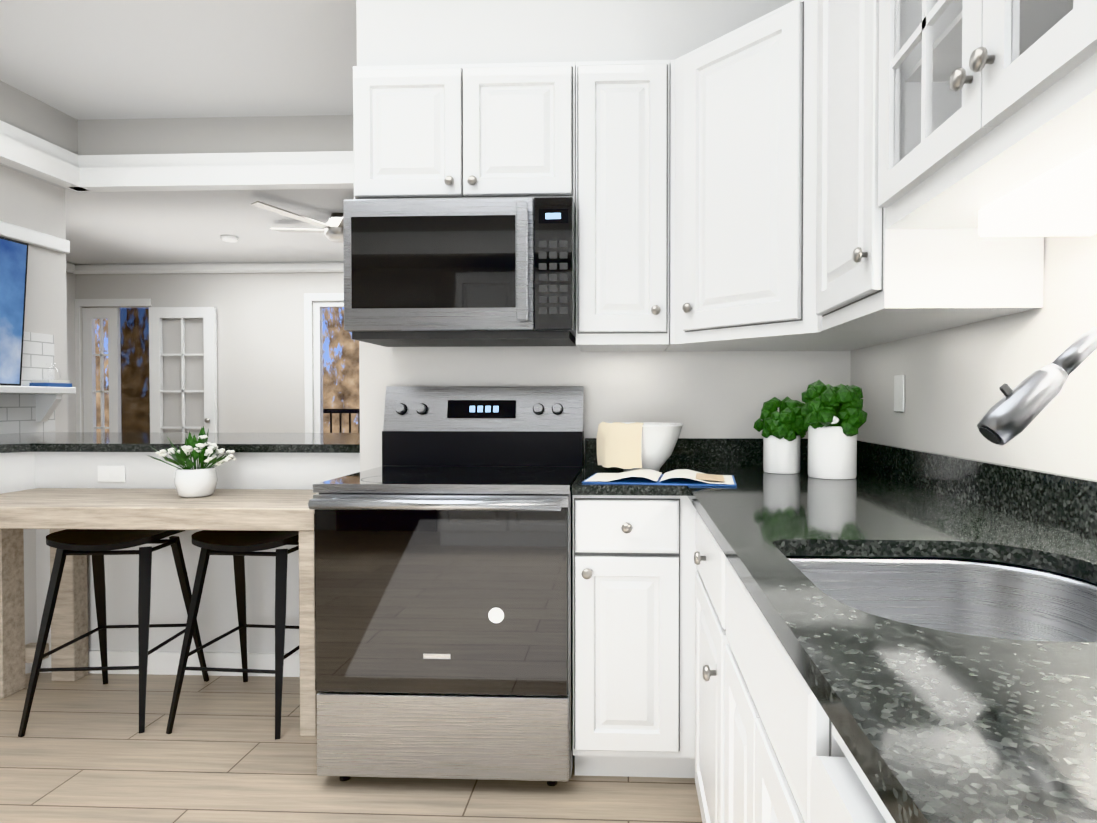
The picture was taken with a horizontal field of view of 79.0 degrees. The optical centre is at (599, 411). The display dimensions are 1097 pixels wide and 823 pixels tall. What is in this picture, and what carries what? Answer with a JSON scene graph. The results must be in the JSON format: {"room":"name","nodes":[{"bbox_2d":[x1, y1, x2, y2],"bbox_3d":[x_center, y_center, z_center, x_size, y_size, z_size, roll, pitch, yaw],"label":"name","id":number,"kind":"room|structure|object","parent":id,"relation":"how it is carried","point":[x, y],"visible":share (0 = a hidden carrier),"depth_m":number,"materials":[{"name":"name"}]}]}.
{"room":"kitchen","nodes":[
{"label":"kitchen","id":0,"kind":"room"},
{"bbox_2d":[0,165,67,433],"bbox_3d":[-3.410,-0.283,1.064,0.128,2.850,5.930,0,1,2],"label":"wall","id":1,"kind":"structure","parent":0,"point":[31,203],"depth_m":3.83,"materials":[{"name":"white paint"}]},
{"bbox_2d":[0,236,28,385],"bbox_3d":[-3.179,-0.525,3.341,0.086,0.780,0.585,0,1,2],"label":"television","id":2,"kind":"object","parent":1,"relation":"attached to","point":[13,265],"visible":0.9,"depth_m":3.56,"materials":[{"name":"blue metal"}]},
{"bbox_2d":[0,221,69,253],"bbox_3d":[-3.337,-0.949,1.101,0.030,0.080,5.830,0,1,2],"label":"trim","id":3,"kind":"structure","parent":1,"relation":"attached to","point":[26,235],"depth_m":3.77,"materials":[{"name":"white wood"}]},
{"bbox_2d":[0,385,75,421],"bbox_3d":[-3.182,-0.034,3.356,0.141,0.200,1.120,0,1,2],"label":"shelf","id":4,"kind":"object","parent":1,"relation":"attached to","point":[48,399],"visible":0.95,"depth_m":3.80,"materials":[{"name":"white wood"}]},
{"bbox_2d":[29,363,71,386],"bbox_3d":[-3.158,-0.209,3.813,0.110,0.134,0.160,0,1,2],"label":"decor","id":5,"kind":"object","parent":4,"relation":"on","point":[54,383],"visible":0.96,"depth_m":3.77,"materials":[{"name":"blue"}]},
{"bbox_2d":[66,272,75,431],"bbox_3d":[-5.157,-0.302,2.271,0.100,2.850,8.200,0,1,2],"label":"wall","id":6,"kind":"structure","parent":0,"point":[71,298],"depth_m":6.20,"materials":[{"name":"white paint"}]},
{"bbox_2d":[66,262,74,272],"bbox_3d":[-4.955,-1.317,5.130,0.070,0.090,2.100,0,1,2],"label":"crown molding","id":7,"kind":"structure","parent":6,"relation":"attached to","point":[70,267],"depth_m":6.11,"materials":[{"name":"white wood"}]},
{"bbox_2d":[0,163,353,263],"bbox_3d":[-2.086,-1.549,2.077,6.250,0.470,8.300,0,1,2],"label":"ceiling","id":8,"kind":"structure","parent":0,"point":[133,227],"depth_m":4.86,"materials":[{"name":"white paint"}]},
{"bbox_2d":[221,235,237,241],"bbox_3d":[-2.887,-1.345,5.165,0.120,0.034,0.120,0,1,2],"label":"smoke detector","id":9,"kind":"object","parent":8,"relation":"attached to","point":[228,238],"visible":1,"depth_m":5.13,"materials":[{"name":"white plastic"}]},
{"bbox_2d":[251,201,343,242],"bbox_3d":[-1.788,-1.263,4.614,1.126,0.179,1.071,0,1,2],"label":"ceiling fan","id":10,"kind":"object","parent":8,"relation":"hanging from","point":[333,229],"visible":0.6,"depth_m":4.48,"materials":[{"name":"white metal"}]},
{"bbox_2d":[0,80,353,191],"bbox_3d":[-1.191,-1.500,1.256,4.185,0.422,5.370,0,1,2],"label":"ceiling beam","id":11,"kind":"structure","parent":0,"point":[40,139],"depth_m":3.92,"materials":[{"name":"grey paint"}]},
{"bbox_2d":[0,0,356,119],"bbox_3d":[-1.129,-1.741,1.249,4.270,0.060,5.330,0,1,2],"label":"ceiling","id":12,"kind":"structure","parent":0,"point":[109,59],"depth_m":3.25,"materials":[{"name":"white paint"}]},
{"bbox_2d":[76,272,343,432],"bbox_3d":[-1.922,-0.363,6.193,6.045,2.850,0.100,0,1,2],"label":"wall","id":13,"kind":"structure","parent":0,"point":[260,354],"depth_m":6.20,"materials":[{"name":"white paint"}]},
{"bbox_2d":[75,299,150,431],"bbox_3d":[-4.595,0.001,6.249,0.760,2.120,0.013,0,1,2],"label":"door frame","id":14,"kind":"structure","parent":13,"relation":"attached to","point":[79,303],"depth_m":6.24,"materials":[{"name":"white wood"}]},
{"bbox_2d":[82,308,149,431],"bbox_3d":[-4.558,0.033,6.296,0.682,2.030,0.040,0,1,2],"label":"french door","id":15,"kind":"structure","parent":13,"relation":"in","point":[127,354],"depth_m":6.29,"materials":[{"name":"white wood"}]},
{"bbox_2d":[149,307,217,432],"bbox_3d":[-3.888,0.040,6.164,0.620,2.020,0.090,0,1,2],"label":"french door","id":16,"kind":"structure","parent":13,"relation":"in","point":[157,315],"depth_m":6.17,"materials":[{"name":"white wood"}]},
{"bbox_2d":[73,262,343,273],"bbox_3d":[-1.926,-1.332,6.093,6.045,0.090,0.070,0,1,2],"label":"crown molding","id":17,"kind":"structure","parent":13,"relation":"attached to","point":[256,267],"depth_m":6.13,"materials":[{"name":"white wood"}]},
{"bbox_2d":[304,293,358,432],"bbox_3d":[-1.936,-0.018,6.181,1.620,2.160,0.095,0,1,2],"label":"sliding window","id":18,"kind":"structure","parent":13,"relation":"in","point":[320,301],"depth_m":6.18,"materials":[{"name":"white"}]},
{"bbox_2d":[0,673,701,822],"bbox_3d":[-2.086,1.151,2.119,6.250,0.050,8.300,0,1,2],"label":"floor","id":19,"kind":"structure","parent":0,"point":[83,750],"depth_m":2.03,"materials":[{"name":"brown wood"}]},
{"bbox_2d":[18,529,208,736],"bbox_3d":[-1.815,0.783,2.513,0.419,0.676,0.446,0,1,-4],"label":"stool","id":20,"kind":"object","parent":19,"relation":"on","point":[97,544],"visible":0.9,"depth_m":2.41,"materials":[{"name":"black wood"}]},
{"bbox_2d":[0,488,318,735],"bbox_3d":[-1.681,0.724,2.549,1.425,0.790,0.485,0,1,2],"label":"table","id":21,"kind":"object","parent":19,"relation":"on","point":[53,510],"visible":0.69,"depth_m":2.41,"materials":[{"name":"brown wood"}]},
{"bbox_2d":[147,426,235,497],"bbox_3d":[-1.559,0.193,2.554,0.308,0.270,0.334,0,1,2],"label":"flower pot","id":22,"kind":"object","parent":21,"relation":"on","point":[195,481],"visible":1,"depth_m":2.53,"materials":[{"name":"white ceramic"}]},
{"bbox_2d":[23,452,359,676],"bbox_3d":[-2.167,0.665,1.394,2.323,0.944,4.660,0,1,2],"label":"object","id":23,"kind":"structure","parent":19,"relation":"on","point":[217,615],"depth_m":2.81,"materials":[{"name":"white"}]},
{"bbox_2d":[98,466,124,481],"bbox_3d":[-2.072,0.265,2.812,0.120,0.070,0.006,0,1,2],"label":"outlet","id":24,"kind":"object","parent":23,"relation":"attached to","point":[111,473],"visible":1,"depth_m":2.81,"materials":[{"name":"white plastic"}]},
{"bbox_2d":[0,432,359,493],"bbox_3d":[-2.166,0.174,1.406,2.323,0.035,4.700,0,1,2],"label":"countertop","id":25,"kind":"structure","parent":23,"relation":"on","point":[33,460],"depth_m":2.81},
{"bbox_2d":[166,530,298,739],"bbox_3d":[-1.285,0.783,2.501,0.441,0.676,0.466,0,1,2],"label":"stool","id":26,"kind":"object","parent":19,"relation":"on","point":[238,545],"visible":0.83,"depth_m":2.38,"materials":[{"name":"black wood"}]},
{"bbox_2d":[308,386,583,785],"bbox_3d":[-0.455,0.516,2.227,0.758,1.215,0.712,0,1,2],"label":"stove","id":27,"kind":"object","parent":19,"relation":"on","point":[443,550],"visible":1,"depth_m":1.94,"materials":[{"name":"silver metal"}]},
{"bbox_2d":[573,495,684,777],"bbox_3d":[0.114,0.682,2.258,0.366,0.882,0.621,0,1,2],"label":"base cabinet","id":28,"kind":"object","parent":19,"relation":"on","point":[684,666],"depth_m":1.95,"materials":[{"name":"white wood"}]},
{"bbox_2d":[685,496,712,822],"bbox_3d":[0.582,0.693,1.607,0.662,0.882,0.683,0,1,2],"label":"base cabinet","id":29,"kind":"object","parent":19,"relation":"on","point":[698,538],"depth_m":1.71,"materials":[{"name":"white wood"}]},
{"bbox_2d":[713,537,845,822],"bbox_3d":[0.556,0.703,0.960,0.662,0.882,0.612,0,1,2],"label":"base cabinet","id":30,"kind":"object","parent":19,"relation":"on","point":[769,726],"depth_m":0.95,"materials":[{"name":"white wood"}]},
{"bbox_2d":[572,438,1096,822],"bbox_3d":[0.377,0.196,0.801,1.009,0.132,3.496,0,1,2],"label":"countertop","id":31,"kind":"structure","parent":30,"relation":"on","point":[934,726],"depth_m":0.71,"materials":[{"name":"stone"}]},
{"bbox_2d":[596,422,682,471],"bbox_3d":[0.140,0.120,2.296,0.299,0.175,0.306,0,1,2],"label":"bowl","id":32,"kind":"object","parent":31,"relation":"on","point":[626,446],"visible":0.92,"depth_m":2.19,"materials":[{"name":"white ceramic"}]},
{"bbox_2d":[582,468,736,485],"bbox_3d":[0.189,0.201,2.052,0.450,0.022,0.250,0,1,9],"label":"book","id":33,"kind":"object","parent":31,"relation":"on","point":[640,476],"visible":1,"depth_m":2.00,"materials":[{"name":"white paper"}]},
{"bbox_2d":[753,396,806,473],"bbox_3d":[0.624,0.078,2.274,0.180,0.260,0.199,0,1,2],"label":"potted plant","id":34,"kind":"object","parent":31,"relation":"on","point":[783,429],"visible":0.98,"depth_m":2.22,"materials":[{"name":"white ceramic"}]},
{"bbox_2d":[801,380,866,478],"bbox_3d":[0.751,0.054,2.134,0.208,0.313,0.212,0,1,2],"label":"potted plant","id":35,"kind":"object","parent":31,"relation":"on","point":[835,417],"visible":1,"depth_m":2.07,"materials":[{"name":"white ceramic"}]},
{"bbox_2d":[786,556,1096,641],"bbox_3d":[0.515,0.368,0.923,0.515,0.212,0.555,0,1,2],"label":"sink","id":36,"kind":"object","parent":31,"relation":"in","point":[981,598],"visible":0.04,"depth_m":1.15,"materials":[{"name":"silver metal"}]},
{"bbox_2d":[977,326,1096,444],"bbox_3d":[0.691,0.051,0.883,0.336,0.358,0.111,0,1,2],"label":"faucet","id":37,"kind":"object","parent":31,"relation":"on","point":[1016,410],"visible":1,"depth_m":0.90,"materials":[{"name":"silver metal"}]},
{"bbox_2d":[810,725,895,822],"bbox_3d":[0.524,0.716,0.345,0.661,0.875,0.596,0,1,2],"label":"dishwasher","id":38,"kind":"object","parent":19,"relation":"on","point":[842,789],"visible":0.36,"depth_m":0.58,"materials":[{"name":"white"}]},
{"bbox_2d":[356,0,793,65],"bbox_3d":[-0.019,-1.426,0.542,1.784,0.548,3.998,0,1,2],"label":"wall","id":39,"kind":"structure","parent":0,"point":[413,32],"depth_m":2.27,"materials":[{"name":"grey paint"}]},
{"bbox_2d":[359,341,850,471],"bbox_3d":[0.008,-0.307,2.622,1.902,2.850,0.120,0,1,2],"label":"wall","id":40,"kind":"structure","parent":0,"point":[712,394],"depth_m":2.56,"materials":[{"name":"white paint"}]},
{"bbox_2d":[353,62,575,206],"bbox_3d":[-0.458,-0.942,2.383,0.758,0.474,0.366,0,1,2],"label":"upper cabinet","id":41,"kind":"object","parent":40,"relation":"attached to","point":[493,130],"visible":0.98,"depth_m":2.23,"materials":[{"name":"white wood"}]},
{"bbox_2d":[343,197,575,346],"bbox_3d":[-0.460,-0.472,2.348,0.758,0.456,0.450,0,1,2],"label":"microwave","id":42,"kind":"object","parent":41,"relation":"attached to","point":[471,272],"visible":1,"depth_m":2.17,"materials":[{"name":"silver metal"}]},
{"bbox_2d":[576,60,669,351],"bbox_3d":[0.081,-0.703,2.365,0.315,0.950,0.366,0,1,2],"label":"upper cabinet","id":43,"kind":"object","parent":40,"relation":"attached to","point":[622,191],"visible":1,"depth_m":2.21,"materials":[{"name":"white wood"}]},
{"bbox_2d":[851,233,1096,479],"bbox_3d":[0.985,-0.297,1.972,0.103,2.850,8.300,0,1,2],"label":"wall","id":44,"kind":"structure","parent":0,"point":[957,378],"depth_m":1.52,"materials":[{"name":"white paint"}]},
{"bbox_2d":[665,0,939,350],"bbox_3d":[0.585,-0.700,2.164,0.702,0.950,0.725,0,1,2],"label":"upper cabinet","id":45,"kind":"object","parent":44,"relation":"attached to","point":[742,186],"visible":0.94,"depth_m":2.00,"materials":[{"name":"white wood"}]},
{"bbox_2d":[894,375,904,411],"bbox_3d":[0.931,-0.056,2.063,0.006,0.115,0.070,0,1,2],"label":"outlet","id":46,"kind":"object","parent":44,"relation":"attached to","point":[899,390],"visible":0.98,"depth_m":2.05,"materials":[{"name":"white plastic"}]},
{"bbox_2d":[816,0,1043,330],"bbox_3d":[0.730,-0.691,1.572,0.365,0.950,0.443,0,1,2],"label":"upper cabinet","id":47,"kind":"object","parent":44,"relation":"attached to","point":[873,273],"visible":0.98,"depth_m":1.43,"materials":[{"name":"white wood"}]},
{"bbox_2d":[878,0,1096,228],"bbox_3d":[0.704,-0.762,0.944,0.365,0.789,0.808,0,1,2],"label":"upper cabinet","id":48,"kind":"object","parent":44,"relation":"attached to","point":[982,104],"visible":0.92,"depth_m":1.04,"materials":[{"name":"painted wood"},{"name":"glass"},{"name":"metal"}]},
{"bbox_2d":[978,146,1096,236],"bbox_3d":[0.781,-0.340,0.900,0.202,0.051,0.624,0,1,2],"label":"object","id":49,"kind":"object","parent":48,"relation":"attached to","point":[1061,200],"visible":1,"depth_m":1.07,"materials":[{"name":"white"}]},
{"label":"outside","id":50,"kind":"structure","parent":0,"visible":0},
{"bbox_2d":[95,307,359,432],"bbox_3d":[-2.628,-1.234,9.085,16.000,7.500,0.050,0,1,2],"label":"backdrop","id":51,"kind":"structure","parent":50,"point":[333,395],"depth_m":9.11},
{"bbox_3d":[-1.887,1.099,7.015,6.250,0.060,1.500,0,1,2],"label":"floor","id":52,"kind":"structure","parent":0,"visible":0},
{"bbox_2d":[323,409,359,432],"bbox_3d":[-1.888,0.476,7.531,6.006,1.010,0.050,0,1,2],"label":"rail","id":53,"kind":"object","parent":52,"relation":"on","point":[339,411],"depth_m":7.55,"materials":[{"name":"black metal"}]}
]}

